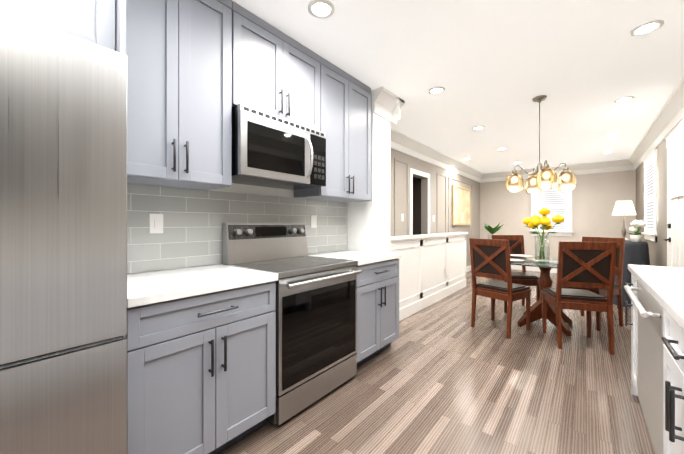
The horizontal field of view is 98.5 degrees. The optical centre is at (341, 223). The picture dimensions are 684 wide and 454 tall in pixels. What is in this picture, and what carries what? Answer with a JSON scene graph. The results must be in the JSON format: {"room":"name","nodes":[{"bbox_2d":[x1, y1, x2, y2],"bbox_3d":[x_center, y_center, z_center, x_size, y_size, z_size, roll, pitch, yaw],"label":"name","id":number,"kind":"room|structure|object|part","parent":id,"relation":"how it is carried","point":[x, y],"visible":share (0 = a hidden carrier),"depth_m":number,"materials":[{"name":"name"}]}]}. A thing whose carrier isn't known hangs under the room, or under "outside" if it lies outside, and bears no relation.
{"room":"kitchen","nodes":[
{"label":"kitchen","id":0,"kind":"room"},
{"bbox_2d":[130,183,346,273],"bbox_3d":[-1.828,-0.091,1.264,0.370,2.580,6.170,0,0,40],"label":"wall","id":1,"kind":"structure","parent":0,"point":[251,189],"depth_m":2.34,"materials":[{"name":"grey paint"}]},
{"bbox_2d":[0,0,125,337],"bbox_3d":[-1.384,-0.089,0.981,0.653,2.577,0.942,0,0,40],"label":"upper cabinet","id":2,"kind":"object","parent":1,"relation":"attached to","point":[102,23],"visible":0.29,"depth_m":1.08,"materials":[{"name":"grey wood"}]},
{"bbox_2d":[149,213,162,233],"bbox_3d":[-1.131,0.000,1.797,0.009,0.120,0.075,0,0,40],"label":"outlet","id":3,"kind":"object","parent":1,"relation":"attached to","point":[155,223],"depth_m":1.79,"materials":[{"name":"white plastic"}]},
{"bbox_2d":[126,0,231,189],"bbox_3d":[-0.990,-0.804,1.674,0.376,1.147,0.620,0,0,40],"label":"upper cabinet","id":4,"kind":"object","parent":1,"relation":"attached to","point":[179,92],"visible":0.88,"depth_m":1.58,"materials":[{"name":"grey wood"}]},
{"bbox_2d":[127,183,346,273],"bbox_3d":[-0.641,0.029,2.404,0.008,0.518,2.190,0,0,40],"label":"backsplash","id":5,"kind":"structure","parent":1,"relation":"attached to","point":[194,220],"depth_m":2.01,"materials":[{"name":"tile"}]},
{"bbox_2d":[232,1,319,130],"bbox_3d":[-0.541,-1.057,2.217,0.376,0.641,0.780,0,0,40],"label":"upper cabinet","id":6,"kind":"object","parent":1,"relation":"attached to","point":[276,71],"visible":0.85,"depth_m":2.06,"materials":[{"name":"grey wood"}]},
{"bbox_2d":[232,103,325,189],"bbox_3d":[-0.505,-0.515,2.190,0.465,0.430,0.760,0,0,40],"label":"microwave","id":7,"kind":"object","parent":6,"relation":"attached to","point":[271,150],"visible":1,"depth_m":2.01,"materials":[{"name":"silver metal"}]},
{"bbox_2d":[311,215,316,227],"bbox_3d":[-0.271,-0.020,2.837,0.009,0.120,0.075,0,0,40],"label":"outlet","id":8,"kind":"object","parent":1,"relation":"attached to","point":[313,217],"depth_m":2.83,"materials":[{"name":"white plastic"}]},
{"bbox_2d":[294,57,370,201],"bbox_3d":[-0.053,-0.804,2.807,0.376,1.147,0.740,0,0,40],"label":"upper cabinet","id":9,"kind":"object","parent":1,"relation":"attached to","point":[345,112],"visible":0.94,"depth_m":2.67,"materials":[{"name":"grey wood"}]},
{"bbox_2d":[347,90,389,252],"bbox_3d":[0.300,-0.090,3.280,0.340,2.580,0.350,0,0,40],"label":"column","id":10,"kind":"structure","parent":0,"point":[368,225],"depth_m":3.15,"materials":[{"name":"white paint"}]},
{"bbox_2d":[390,232,467,320],"bbox_3d":[1.388,0.683,4.560,0.185,1.035,3.010,0,0,40],"label":"wall","id":11,"kind":"structure","parent":0,"point":[425,261],"depth_m":4.30,"materials":[{"name":"white paint"}]},
{"bbox_2d":[390,148,479,266],"bbox_3d":[1.777,-0.089,6.133,0.520,2.580,5.930,0,0,40],"label":"wall","id":12,"kind":"structure","parent":0,"point":[420,204],"depth_m":5.64,"materials":[{"name":"grey paint"}]},
{"bbox_2d":[394,158,407,235],"bbox_3d":[0.956,-0.059,4.723,0.012,1.920,0.450,0,0,40],"label":"trim panel","id":13,"kind":"object","parent":12,"relation":"attached to","point":[395,159],"depth_m":4.56,"materials":[{"name":"white wood"}]},
{"bbox_2d":[409,168,429,234],"bbox_3d":[1.395,0.133,5.249,0.020,2.135,0.810,0,0,40],"label":"door frame","id":14,"kind":"structure","parent":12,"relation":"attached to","point":[412,171],"depth_m":4.99,"materials":[{"name":"white wood"}]},
{"bbox_2d":[390,128,484,182],"bbox_3d":[2.021,-1.262,5.932,0.115,0.235,5.930,0,0,40],"label":"crown molding","id":15,"kind":"structure","parent":12,"relation":"attached to","point":[400,142],"depth_m":5.46,"materials":[{"name":"white wood"}]},
{"bbox_2d":[437,172,445,232],"bbox_3d":[2.042,-0.059,6.037,0.012,1.920,0.500,0,0,40],"label":"trim panel","id":16,"kind":"object","parent":12,"relation":"attached to","point":[437,172],"depth_m":5.97,"materials":[{"name":"white wood"}]},
{"bbox_2d":[448,176,471,259],"bbox_3d":[2.833,-0.059,6.993,0.012,1.920,1.700,0,0,40],"label":"trim panel","id":17,"kind":"object","parent":12,"relation":"attached to","point":[448,176],"depth_m":6.91,"materials":[{"name":"white wood"}]},
{"bbox_2d":[452,184,470,224],"bbox_3d":[2.842,-0.409,6.972,0.030,0.900,1.280,0,0,40],"label":"framed artwork","id":18,"kind":"object","parent":12,"relation":"attached to","point":[461,205],"visible":1,"depth_m":6.93,"materials":[{"name":"beige paper"}]},
{"bbox_2d":[219,269,654,453],"bbox_3d":[1.155,1.230,2.643,3.470,0.060,12.340,0,0,40],"label":"floor","id":19,"kind":"structure","parent":0,"point":[442,376],"depth_m":2.06,"materials":[{"name":"brown wood"}]},
{"bbox_2d":[0,9,126,453],"bbox_3d":[-1.334,0.299,0.940,0.745,1.800,0.892,0,0,40],"label":"refrigerator","id":20,"kind":"object","parent":19,"relation":"on","point":[63,240],"visible":1,"depth_m":0.92,"materials":[{"name":"silver metal"}]},
{"bbox_2d":[126,281,275,453],"bbox_3d":[-0.842,0.765,1.617,0.676,0.868,0.723,0,0,40],"label":"base cabinet","id":21,"kind":"object","parent":19,"relation":"on","point":[201,374],"visible":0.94,"depth_m":1.38,"materials":[{"name":"grey wood"}]},
{"bbox_2d":[127,264,277,307],"bbox_3d":[-0.849,0.308,1.625,0.656,0.038,0.725,0,0,40],"label":"countertop","id":22,"kind":"structure","parent":21,"relation":"on","point":[145,288],"depth_m":1.50,"materials":[{"name":"white stone"}]},
{"bbox_2d":[223,223,361,424],"bbox_3d":[-0.343,0.597,2.176,0.696,1.205,0.760,0,0,40],"label":"range","id":23,"kind":"object","parent":19,"relation":"on","point":[316,327],"visible":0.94,"depth_m":2.01,"materials":[{"name":"silver metal"}]},
{"bbox_2d":[355,258,398,366],"bbox_3d":[0.102,0.766,2.758,0.676,0.868,0.690,0,0,40],"label":"base cabinet","id":24,"kind":"object","parent":19,"relation":"on","point":[377,307],"visible":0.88,"depth_m":2.53,"materials":[{"name":"grey wood"}]},
{"bbox_2d":[308,250,400,265],"bbox_3d":[0.095,0.309,2.765,0.656,0.038,0.695,0,0,40],"label":"countertop","id":25,"kind":"structure","parent":24,"relation":"on","point":[364,257],"depth_m":2.68,"materials":[{"name":"white stone"}]},
{"bbox_2d":[484,223,503,238],"bbox_3d":[3.389,0.580,6.569,0.451,1.242,0.645,0,0,40],"label":"potted plant","id":26,"kind":"object","parent":19,"relation":"on","point":[490,229],"visible":0.48,"depth_m":6.51,"materials":[{"name":"green plant"}]},
{"bbox_2d":[469,238,531,338],"bbox_3d":[1.802,0.685,3.365,0.501,1.030,0.450,0,0,-33],"label":"chair","id":27,"kind":"object","parent":19,"relation":"on","point":[490,258],"visible":1,"depth_m":3.25,"materials":[{"name":"brown wood"}]},
{"bbox_2d":[492,235,539,312],"bbox_3d":[2.428,0.685,4.147,0.450,1.030,0.500,0,0,8],"label":"chair","id":28,"kind":"object","parent":19,"relation":"on","point":[516,246],"visible":0.44,"depth_m":4.21,"materials":[{"name":"brown wood"}]},
{"bbox_2d":[510,256,571,335],"bbox_3d":[2.394,0.820,3.475,1.104,0.759,1.104,0,0,40],"label":"dining table","id":29,"kind":"object","parent":19,"relation":"on","point":[544,280],"visible":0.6,"depth_m":3.43,"materials":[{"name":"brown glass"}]},
{"bbox_2d":[510,258,524,261],"bbox_3d":[1.972,0.429,3.435,0.270,0.019,0.270,0,0,40],"label":"plate","id":30,"kind":"object","parent":29,"relation":"on","point":[515,260],"visible":0.65,"depth_m":3.45,"materials":[{"name":"white ceramic"}]},
{"bbox_2d":[510,254,530,256],"bbox_3d":[2.354,0.429,3.897,0.270,0.019,0.270,0,0,40],"label":"plate","id":31,"kind":"object","parent":29,"relation":"on","point":[517,255],"visible":1,"depth_m":3.94,"materials":[{"name":"white ceramic"}]},
{"bbox_2d":[522,208,564,260],"bbox_3d":[2.384,0.124,3.506,0.432,0.630,0.406,0,0,40],"label":"vase","id":32,"kind":"object","parent":29,"relation":"on","point":[535,221],"visible":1,"depth_m":3.48,"materials":[{"name":"yellow plant"}]},
{"bbox_2d":[541,241,616,354],"bbox_3d":[2.348,0.685,2.966,0.450,1.030,0.501,0,0,18],"label":"chair","id":33,"kind":"object","parent":19,"relation":"on","point":[586,264],"visible":1,"depth_m":2.78,"materials":[{"name":"brown wood"}]},
{"bbox_2d":[561,237,624,330],"bbox_3d":[3.005,0.685,3.567,0.500,1.030,0.450,0,0,-20],"label":"chair","id":34,"kind":"object","parent":19,"relation":"on","point":[620,248],"visible":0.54,"depth_m":3.44,"materials":[{"name":"brown wood"}]},
{"bbox_2d":[605,241,649,306],"bbox_3d":[4.291,0.736,4.541,0.750,0.930,0.712,0,0,40],"label":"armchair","id":35,"kind":"object","parent":19,"relation":"on","point":[636,253],"visible":0.29,"depth_m":4.27,"materials":[{"name":"grey fabric"}]},
{"bbox_2d":[612,199,635,240],"bbox_3d":[4.398,-0.059,4.595,0.280,0.656,0.280,0,0,40],"label":"table lamp","id":36,"kind":"object","parent":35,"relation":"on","point":[623,208],"visible":0.9,"depth_m":4.54,"materials":[{"name":"white fabric"}]},
{"bbox_2d":[626,220,645,241],"bbox_3d":[4.345,0.106,4.340,0.235,0.328,0.247,0,0,40],"label":"flowers","id":37,"kind":"object","parent":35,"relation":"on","point":[635,228],"visible":1,"depth_m":4.32,"materials":[{"name":"white plant"}]},
{"bbox_2d":[625,273,637,395],"bbox_3d":[2.163,0.765,1.808,0.604,0.868,0.277,0,0,40],"label":"base cabinet","id":38,"kind":"object","parent":19,"relation":"on","point":[634,323],"depth_m":2.01,"materials":[{"name":"white wood"}]},
{"bbox_3d":[2.258,0.766,1.895,0.568,0.868,0.020,0,0,40],"label":"right cabinet end panel","id":39,"kind":"part","parent":38,"relation":"part of","materials":[{"name":"white wood"}]},
{"bbox_2d":[624,281,663,453],"bbox_3d":[1.804,0.766,1.394,0.630,0.866,0.800,0,0,40],"label":"dishwasher","id":40,"kind":"object","parent":19,"relation":"on","point":[648,306],"visible":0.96,"depth_m":1.47,"materials":[{"name":"silver metal"}]},
{"bbox_2d":[661,308,683,453],"bbox_3d":[1.333,0.765,0.805,0.604,0.868,0.690,0,0,40],"label":"base cabinet","id":41,"kind":"object","parent":19,"relation":"on","point":[672,338],"visible":0.88,"depth_m":1.07,"materials":[{"name":"white wood"}]},
{"bbox_2d":[232,0,683,172],"bbox_3d":[1.155,-1.410,2.644,3.470,0.060,12.340,0,0,40],"label":"ceiling","id":42,"kind":"structure","parent":0,"point":[494,67],"depth_m":2.57,"materials":[{"name":"white paint"}]},
{"bbox_2d":[308,0,333,18],"bbox_3d":[-0.134,-1.376,1.894,0.169,0.009,0.169,0,0,16],"label":"recessed light","id":43,"kind":"object","parent":42,"relation":"in","point":[321,9],"depth_m":1.89,"materials":[{"name":"white"}]},
{"bbox_2d":[373,86,400,123],"bbox_3d":[0.469,-1.263,3.128,0.115,0.235,0.330,0,0,40],"label":"crown molding","id":44,"kind":"structure","parent":42,"relation":"attached to","point":[388,105],"depth_m":3.14,"materials":[{"name":"white wood"}]},
{"bbox_2d":[428,86,444,93],"bbox_3d":[0.978,-1.376,3.050,0.169,0.009,0.169,0,0,16],"label":"recessed light","id":45,"kind":"object","parent":42,"relation":"in","point":[435,90],"depth_m":3.05,"materials":[{"name":"white"}]},
{"bbox_2d":[472,126,484,129],"bbox_3d":[1.966,-1.375,4.245,0.169,0.009,0.169,0,0,16],"label":"recessed light","id":46,"kind":"object","parent":42,"relation":"in","point":[477,127],"depth_m":4.24,"materials":[{"name":"white plastic"}]},
{"bbox_2d":[506,95,576,192],"bbox_3d":[2.169,-0.870,3.234,0.519,1.020,0.519,0,0,-25],"label":"pendant chandelier","id":47,"kind":"object","parent":42,"relation":"hanging from","point":[545,176],"visible":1,"depth_m":3.17,"materials":[{"name":"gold metal"}]},
{"bbox_2d":[607,131,621,134],"bbox_3d":[4.125,-1.375,4.471,0.169,0.009,0.169,0,0,34],"label":"recessed light","id":48,"kind":"object","parent":42,"relation":"in","point":[614,132],"depth_m":4.45,"materials":[{"name":"white"}]},
{"bbox_2d":[614,96,634,102],"bbox_3d":[3.138,-1.375,3.276,0.169,0.009,0.169,0,0,1],"label":"recessed light","id":49,"kind":"object","parent":42,"relation":"in","point":[624,99],"depth_m":3.27,"materials":[{"name":"white plastic"}]},
{"bbox_2d":[630,20,663,36],"bbox_3d":[2.150,-1.376,2.082,0.169,0.009,0.169,0,0,1],"label":"recessed light","id":50,"kind":"object","parent":42,"relation":"in","point":[651,26],"depth_m":2.08,"materials":[{"name":"white plastic"}]},
{"bbox_2d":[480,170,635,256],"bbox_3d":[5.003,-0.089,7.391,3.350,2.580,0.120,0,0,40],"label":"wall","id":51,"kind":"structure","parent":0,"point":[596,197],"depth_m":6.88,"materials":[{"name":"beige paint"}]},
{"bbox_2d":[511,265,556,272],"bbox_3d":[5.052,1.136,7.262,3.030,0.130,0.016,0,0,40],"label":"baseboard","id":52,"kind":"structure","parent":51,"relation":"attached to","point":[519,267],"depth_m":7.48,"materials":[{"name":"white"}]},
{"bbox_2d":[529,186,573,235],"bbox_3d":[5.096,-0.425,7.197,0.880,1.452,0.060,0,0,40],"label":"window","id":53,"kind":"structure","parent":51,"relation":"in","point":[555,201],"depth_m":7.16,"materials":[{"name":"white"}]},
{"bbox_2d":[485,159,628,181],"bbox_3d":[5.020,-1.261,7.224,2.850,0.235,0.115,0,0,40],"label":"crown molding","id":54,"kind":"structure","parent":51,"relation":"attached to","point":[613,165],"depth_m":6.79,"materials":[{"name":"white wood"}]},
{"bbox_2d":[636,139,666,266],"bbox_3d":[2.446,-0.090,1.577,0.120,2.580,12.340,0,0,40],"label":"wall","id":55,"kind":"structure","parent":0,"point":[658,253],"depth_m":4.25,"materials":[{"name":"beige paint"}]},
{"bbox_2d":[641,149,657,241],"bbox_3d":[5.006,-0.420,4.813,0.060,1.382,1.110,0,0,40],"label":"window","id":56,"kind":"structure","parent":55,"relation":"in","point":[650,195],"depth_m":4.74,"materials":[{"name":"white"}]},
{"bbox_2d":[629,76,683,169],"bbox_3d":[2.356,-1.263,1.652,0.115,0.235,12.100,0,0,40],"label":"crown molding","id":57,"kind":"structure","parent":55,"relation":"attached to","point":[671,114],"depth_m":3.82,"materials":[{"name":"white wood"}]},
{"bbox_2d":[663,118,683,267],"bbox_3d":[3.818,0.053,3.388,0.075,2.295,1.030,0,0,40],"label":"door","id":58,"kind":"structure","parent":55,"relation":"attached to","point":[674,138],"depth_m":3.43,"materials":[{"name":"white wood"}]},
{"bbox_3d":[-0.321,0.765,-1.196,0.604,0.868,0.898,0,0,40],"label":"cabinet","id":59,"kind":"object","parent":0,"visible":0},
{"bbox_2d":[628,264,683,329],"bbox_3d":[0.833,0.308,0.186,0.586,0.038,4.500,0,0,40],"label":"countertop","id":60,"kind":"structure","parent":59,"relation":"on","point":[663,286],"depth_m":1.40,"materials":[{"name":"white stone"}]}
]}

